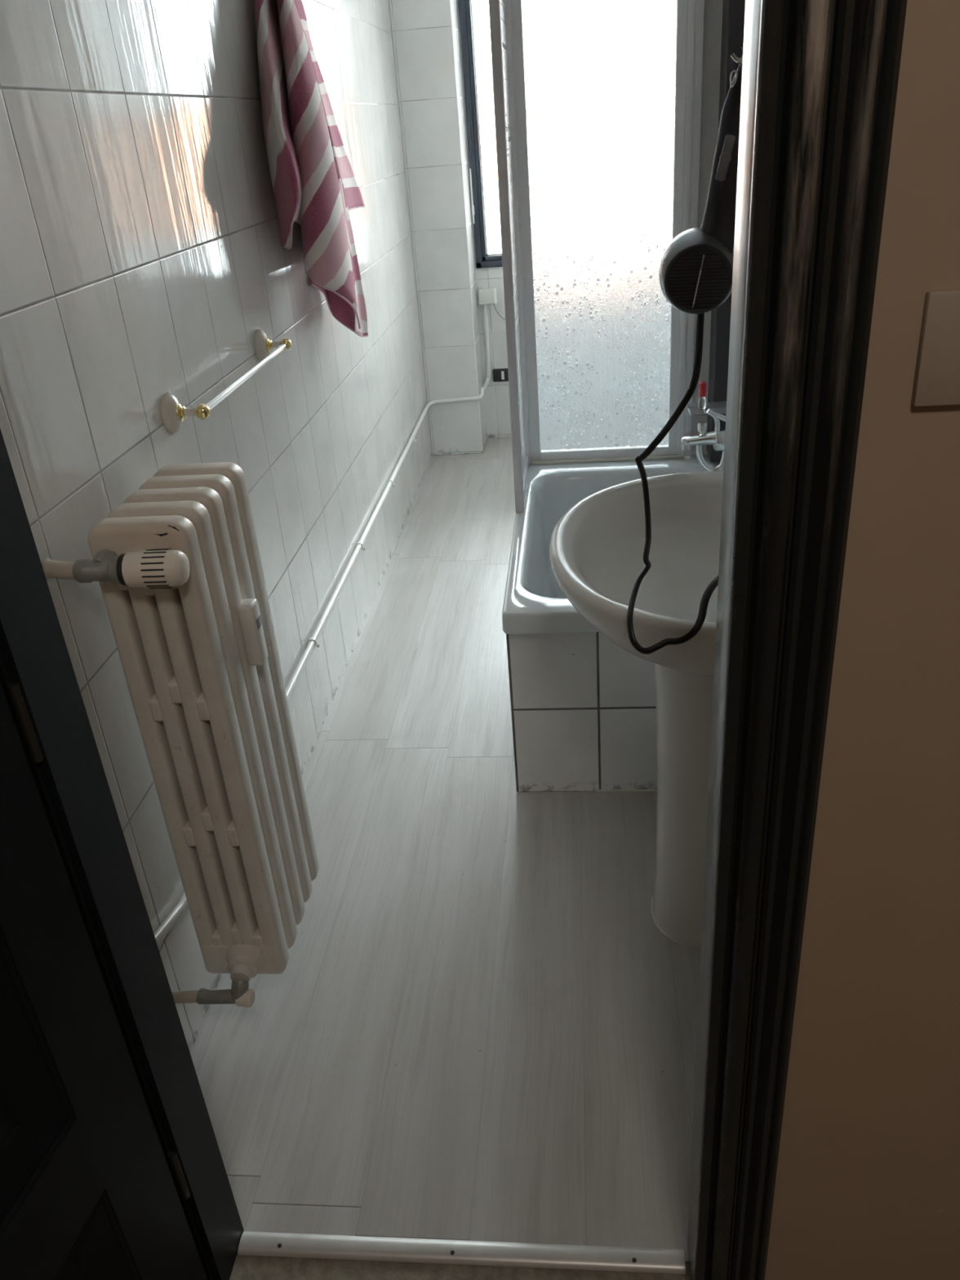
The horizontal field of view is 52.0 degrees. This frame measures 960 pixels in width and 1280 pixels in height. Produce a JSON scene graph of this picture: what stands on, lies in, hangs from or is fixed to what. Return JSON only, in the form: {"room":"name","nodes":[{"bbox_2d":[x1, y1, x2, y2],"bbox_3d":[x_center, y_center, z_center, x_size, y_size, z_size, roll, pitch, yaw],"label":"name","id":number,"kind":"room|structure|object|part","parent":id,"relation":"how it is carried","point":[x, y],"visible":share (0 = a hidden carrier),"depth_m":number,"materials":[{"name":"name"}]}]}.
{"room":"hallway","nodes":[
{"label":"hallway","id":0,"kind":"room"},
{"bbox_2d":[0,0,432,1052],"bbox_3d":[-0.541,-1.211,2.765,0.100,2.670,4.330,-1,28,6],"label":"wall","id":1,"kind":"structure","parent":0,"point":[143,258],"depth_m":1.89,"materials":[{"name":"tile"}]},
{"bbox_2d":[41,462,319,1007],"bbox_3d":[-0.448,0.179,1.677,0.206,0.887,0.369,3,29,13],"label":"radiator","id":2,"kind":"object","parent":1,"relation":"attached to","point":[177,567],"visible":1,"depth_m":1.58,"materials":[{"name":"white metal"}]},
{"bbox_2d":[160,328,292,434],"bbox_3d":[-0.509,-0.558,2.067,0.080,0.076,0.666,-1,28,6],"label":"towel rail","id":3,"kind":"object","parent":1,"relation":"attached to","point":[173,413],"visible":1,"depth_m":1.86,"materials":[{"name":"beige ceramic"}]},
{"bbox_3d":[-0.529,-0.418,1.804,0.028,0.016,0.016,-1,28,6],"label":"arm","id":4,"kind":"part","parent":3,"relation":"part of","materials":[{"name":"beige ceramic"}]},
{"bbox_3d":[-0.508,-0.418,1.802,0.027,0.027,0.028,-1,28,6],"label":"knob","id":5,"kind":"part","parent":3,"relation":"part of","materials":[{"name":"gold metal"}]},
{"bbox_3d":[-0.483,-0.561,2.067,0.013,0.013,0.576,-1,28,6],"label":"rod","id":6,"kind":"part","parent":3,"relation":"part of","materials":[{"name":"white plastic"}]},
{"bbox_3d":[-0.481,-0.699,2.328,0.028,0.016,0.016,-1,28,6],"label":"arm","id":7,"kind":"part","parent":3,"relation":"part of","materials":[{"name":"beige ceramic"}]},
{"bbox_3d":[-0.459,-0.700,2.326,0.027,0.027,0.028,-1,28,6],"label":"knob","id":8,"kind":"part","parent":3,"relation":"part of","materials":[{"name":"gold metal"}]},
{"bbox_2d":[153,388,484,946],"bbox_3d":[-0.275,-0.340,3.271,0.284,0.082,3.786,-1,28,6],"label":"pipe","id":9,"kind":"object","parent":1,"relation":"attached to","point":[162,931],"visible":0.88,"depth_m":2.93,"materials":[{"name":"white metal"}]},
{"bbox_3d":[-0.529,-1.687,2.239,0.058,0.036,0.119,-1,28,6],"label":"towel hook","id":10,"kind":"object","parent":1,"relation":"attached to","visible":0},
{"bbox_2d":[253,0,368,337],"bbox_3d":[-0.423,-1.316,2.687,0.155,1.021,0.976,-1,28,6],"label":"towel","id":11,"kind":"object","parent":10,"relation":"hanging from","point":[315,185],"visible":1,"depth_m":2.40,"materials":[{"name":"pink fabric"}]},
{"bbox_2d":[190,436,701,1279],"bbox_3d":[0.249,0.529,2.231,3.400,0.050,6.860,-1,28,6],"label":"floor","id":12,"kind":"structure","parent":0,"point":[479,1023],"depth_m":1.91,"materials":[{"name":"grey laminate"}]},
{"bbox_2d":[388,0,486,455],"bbox_3d":[-0.198,-2.181,4.524,0.260,2.650,0.270,-1,28,6],"label":"wall pier","id":13,"kind":"object","parent":12,"relation":"on","point":[425,33],"visible":1,"depth_m":4.50,"materials":[{"name":"tile"}]},
{"bbox_2d":[237,1231,685,1274],"bbox_3d":[-0.034,0.919,1.479,0.673,0.010,0.034,-1,28,6],"label":"threshold strip","id":14,"kind":"object","parent":12,"relation":"on","point":[603,1258],"visible":1,"depth_m":1.47,"materials":[{"name":"metal"}]},
{"bbox_2d":[502,454,723,791],"bbox_3d":[0.428,-0.090,2.759,0.639,0.526,1.090,-1,28,6],"label":"bathtub","id":15,"kind":"object","parent":12,"relation":"on","point":[584,705],"visible":0.29,"depth_m":2.38,"materials":[{"name":"white ceramic"}]},
{"bbox_3d":[0.127,-0.072,2.824,0.018,0.473,1.042,-1,28,6],"label":"panel","id":16,"kind":"part","parent":15,"relation":"part of","materials":[{"name":"tile"}]},
{"bbox_3d":[0.393,0.160,2.346,0.634,0.473,0.027,-1,28,6],"label":"panel","id":17,"kind":"part","parent":15,"relation":"part of","materials":[{"name":"tile"}]},
{"bbox_2d":[488,0,704,512],"bbox_3d":[0.328,-1.130,2.574,0.528,1.496,0.470,-1,28,6],"label":"screen","id":18,"kind":"object","parent":15,"relation":"on","point":[597,103],"visible":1,"depth_m":2.75,"materials":[{"name":"glass"}]},
{"bbox_3d":[0.080,-1.123,2.596,0.030,1.495,0.461,-1,28,6],"label":"frame","id":19,"kind":"part","parent":18,"relation":"part of","materials":[{"name":"metal"}]},
{"bbox_3d":[0.079,-1.120,2.595,0.009,1.442,0.397,-1,28,6],"label":"pane","id":20,"kind":"part","parent":18,"relation":"part of","materials":[{"name":"white plastic"}]},
{"bbox_3d":[0.102,-1.223,2.782,0.026,1.495,0.036,-1,28,6],"label":"corner post","id":21,"kind":"part","parent":18,"relation":"part of","materials":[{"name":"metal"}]},
{"bbox_3d":[0.341,-1.231,2.763,0.403,1.430,0.004,-1,28,6],"label":"frosted panel","id":22,"kind":"part","parent":18,"relation":"part of","materials":[{"name":"glass"}]},
{"bbox_2d":[502,454,723,634],"bbox_3d":[0.423,-0.156,2.724,0.639,0.375,1.090,-1,28,6],"label":"tub","id":23,"kind":"object","parent":15,"relation":"in","point":[535,602],"depth_m":2.89,"materials":[{"name":"white ceramic"}]},
{"bbox_2d":[549,470,723,951],"bbox_3d":[0.405,0.196,1.876,0.513,0.847,0.700,-1,28,6],"label":"washbasin","id":24,"kind":"object","parent":12,"relation":"on","point":[597,546],"visible":0.46,"depth_m":1.84,"materials":[{"name":"grey ceramic"}]},
{"bbox_2d":[549,470,723,677],"bbox_3d":[0.382,-0.093,1.723,0.513,0.192,0.700,-1,28,6],"label":"basin","id":25,"kind":"object","parent":24,"relation":"in","point":[597,546],"depth_m":1.83,"materials":[{"name":"white ceramic"}]},
{"bbox_2d":[456,0,511,437],"bbox_3d":[0.294,-2.289,4.677,1.410,2.670,0.180,-1,28,6],"label":"wall","id":26,"kind":"structure","parent":0,"point":[496,394],"depth_m":5.02,"materials":[{"name":"tile"}]},
{"bbox_2d":[457,0,502,268],"bbox_3d":[0.390,-2.511,4.572,0.905,1.455,0.260,-1,28,6],"label":"window","id":27,"kind":"structure","parent":26,"relation":"in","point":[483,260],"depth_m":4.58,"materials":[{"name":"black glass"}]},
{"bbox_2d":[480,303,490,390],"bbox_3d":[0.015,-1.460,4.920,0.029,0.398,0.214,2,29,12],"label":"conduit","id":28,"kind":"object","parent":26,"relation":"attached to","point":[485,306],"visible":0.99,"depth_m":4.99,"materials":[{"name":"white plastic"}]},
{"bbox_2d":[478,287,505,319],"bbox_3d":[0.112,-1.661,4.894,0.228,0.179,0.060,-1,28,6],"label":"junction box","id":29,"kind":"object","parent":26,"relation":"attached to","point":[486,295],"visible":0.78,"depth_m":4.86,"materials":[{"name":"white plastic"}]},
{"bbox_2d":[492,368,508,382],"bbox_3d":[0.121,-1.368,5.073,0.110,0.064,0.022,-1,28,6],"label":"wall socket","id":30,"kind":"object","parent":26,"relation":"attached to","point":[500,374],"visible":0.82,"depth_m":5.07,"materials":[{"name":"black plastic"}]},
{"bbox_2d":[690,0,723,454],"bbox_3d":[0.664,-1.312,2.753,0.115,2.650,0.080,-1,28,6],"label":"wall partition","id":31,"kind":"structure","parent":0,"point":[713,17],"depth_m":2.66,"materials":[{"name":"grey paint"}]},
{"bbox_2d":[764,0,959,1279],"bbox_3d":[0.082,-0.233,0.824,3.400,2.670,0.080,-1,28,6],"label":"wall","id":32,"kind":"structure","parent":0,"point":[867,1187],"depth_m":0.97,"materials":[{"name":"paint"}]},
{"bbox_2d":[0,680,207,1279],"bbox_3d":[-0.541,0.192,0.683,0.040,2.080,0.666,2,29,13],"label":"door","id":33,"kind":"structure","parent":32,"relation":"in","point":[88,1191],"depth_m":1.05,"materials":[{"name":"wood"}]},
{"bbox_3d":[-0.547,0.004,0.601,0.024,1.390,0.380,2,29,13],"label":"panel","id":34,"kind":"part","parent":33,"relation":"part of","materials":[{"name":"wood"}]},
{"bbox_3d":[-0.478,0.865,1.057,0.024,0.315,0.380,2,29,13],"label":"panel","id":35,"kind":"part","parent":33,"relation":"part of","materials":[{"name":"wood"}]},
{"bbox_2d":[0,654,213,1279],"bbox_3d":[-0.500,0.034,0.966,0.094,2.110,0.029,-1,28,6],"label":"trim","id":36,"kind":"structure","parent":32,"relation":"attached to","point":[4,679],"depth_m":1.14,"materials":[{"name":"black paint"}]},
{"bbox_2d":[0,428,244,1279],"bbox_3d":[-0.109,-0.003,0.960,0.704,2.125,0.092,-1,28,6],"label":"trim","id":37,"kind":"structure","parent":32,"relation":"attached to","point":[34,653],"depth_m":1.12,"materials":[{"name":"paint"}]},
{"bbox_2d":[687,0,761,1279],"bbox_3d":[0.237,-0.010,0.936,0.012,2.110,0.080,-1,28,6],"label":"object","id":38,"kind":"structure","parent":32,"relation":"attached to","point":[753,7],"depth_m":0.89,"materials":[{"name":"paint"}]},
{"bbox_2d":[693,0,906,1279],"bbox_3d":[0.271,0.015,0.884,0.094,2.110,0.029,-1,28,6],"label":"trim","id":39,"kind":"structure","parent":32,"relation":"attached to","point":[828,70],"depth_m":0.82,"materials":[{"name":"black paint"}]},
{"bbox_2d":[911,288,959,406],"bbox_3d":[0.379,-0.224,0.752,0.083,0.086,0.009,-1,28,6],"label":"wall plate","id":40,"kind":"object","parent":32,"relation":"attached to","point":[937,375],"visible":1,"depth_m":0.75,"materials":[{"name":"beige plastic"}]},
{"bbox_3d":[0.765,-1.263,2.667,0.100,2.670,4.240,-1,28,6],"label":"wall","id":41,"kind":"structure","parent":0,"visible":0},
{"bbox_2d":[680,408,725,471],"bbox_3d":[0.615,-0.510,2.516,0.198,0.168,0.054,-1,28,6],"label":"mixer","id":42,"kind":"object","parent":41,"relation":"attached to","point":[716,437],"visible":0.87,"depth_m":2.50,"materials":[{"name":"silver metal"}]},
{"bbox_3d":[0.561,-0.512,2.520,0.089,0.044,0.044,-1,28,6],"label":"spout","id":43,"kind":"part","parent":42,"relation":"part of","materials":[{"name":"silver metal"}]},
{"bbox_3d":[0.566,-0.540,2.505,0.025,0.030,0.025,-1,28,6],"label":"diverter knob","id":44,"kind":"part","parent":42,"relation":"part of","materials":[{"name":"silver metal"}]},
{"bbox_3d":[0.601,-0.553,2.494,0.053,0.069,0.014,-1,28,6],"label":"lever","id":45,"kind":"part","parent":42,"relation":"part of","materials":[{"name":"silver metal"}]},
{"bbox_2d":[686,401,726,416],"bbox_3d":[0.652,-0.635,2.696,0.160,0.004,0.120,-1,28,6],"label":"glass shelf","id":46,"kind":"object","parent":41,"relation":"attached to","point":[720,407],"visible":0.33,"depth_m":2.69,"materials":[{"name":"clear glass"}]},
{"bbox_2d":[697,381,706,408],"bbox_3d":[0.607,-0.669,2.682,0.022,0.074,0.022,-1,28,6],"label":"toiletry bottle","id":47,"kind":"object","parent":46,"relation":"on","point":[702,390],"visible":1,"depth_m":2.68,"materials":[{"name":"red plastic"}]},
{"bbox_2d":[706,0,745,462],"bbox_3d":[0.669,-1.413,2.584,0.065,1.915,0.120,-1,28,6],"label":"trim","id":48,"kind":"structure","parent":41,"relation":"attached to","point":[733,11],"depth_m":2.78,"materials":[{"name":"grey metal"}]},
{"bbox_2d":[730,52,742,64],"bbox_3d":[0.445,-0.757,1.233,0.260,0.050,0.032,-2,28,5],"label":"wall hook","id":49,"kind":"object","parent":41,"relation":"attached to","point":[735,58],"visible":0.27,"depth_m":1.24,"materials":[{"name":"silver metal"}]},
{"bbox_2d":[626,42,743,653],"bbox_3d":[0.304,-0.316,1.218,0.236,0.749,0.740,-5,28,0],"label":"hair dryer","id":50,"kind":"object","parent":49,"relation":"hanging from","point":[695,268],"visible":0.82,"depth_m":1.35,"materials":[{"name":"plastic"}]},
{"bbox_2d":[663,243,733,314],"bbox_3d":[0.303,-0.500,1.364,0.095,0.094,0.022,2,28,12],"label":"grille","id":51,"kind":"object","parent":50,"relation":"attached to","point":[698,277],"depth_m":1.36,"materials":[{"name":"black plastic"}]},
{"bbox_3d":[0.333,-0.652,1.329,0.090,0.245,0.068,-1,28,6],"label":"handle","id":52,"kind":"part","parent":50,"relation":"part of","materials":[{"name":"plastic"}]},
{"bbox_2d":[715,134,735,181],"bbox_3d":[0.327,-0.643,1.312,0.025,0.056,0.006,-1,28,6],"label":"switch plate","id":53,"kind":"object","parent":50,"relation":"attached to","point":[725,154],"depth_m":1.31,"materials":[{"name":"grey plastic"}]},
{"bbox_2d":[719,151,731,164],"bbox_3d":[0.327,-0.641,1.308,0.016,0.016,0.004,-1,28,6],"label":"switch","id":54,"kind":"object","parent":50,"relation":"attached to","point":[725,157],"depth_m":1.31,"materials":[{"name":"grey plastic"}]},
{"label":"outside","id":55,"kind":"structure","parent":0,"visible":0},
{"bbox_2d":[475,66,502,253],"bbox_3d":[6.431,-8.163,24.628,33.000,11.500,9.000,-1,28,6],"label":"window pane","id":56,"kind":"structure","parent":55,"point":[484,74],"depth_m":20.05,"materials":[{"name":"white glass"}]}
]}

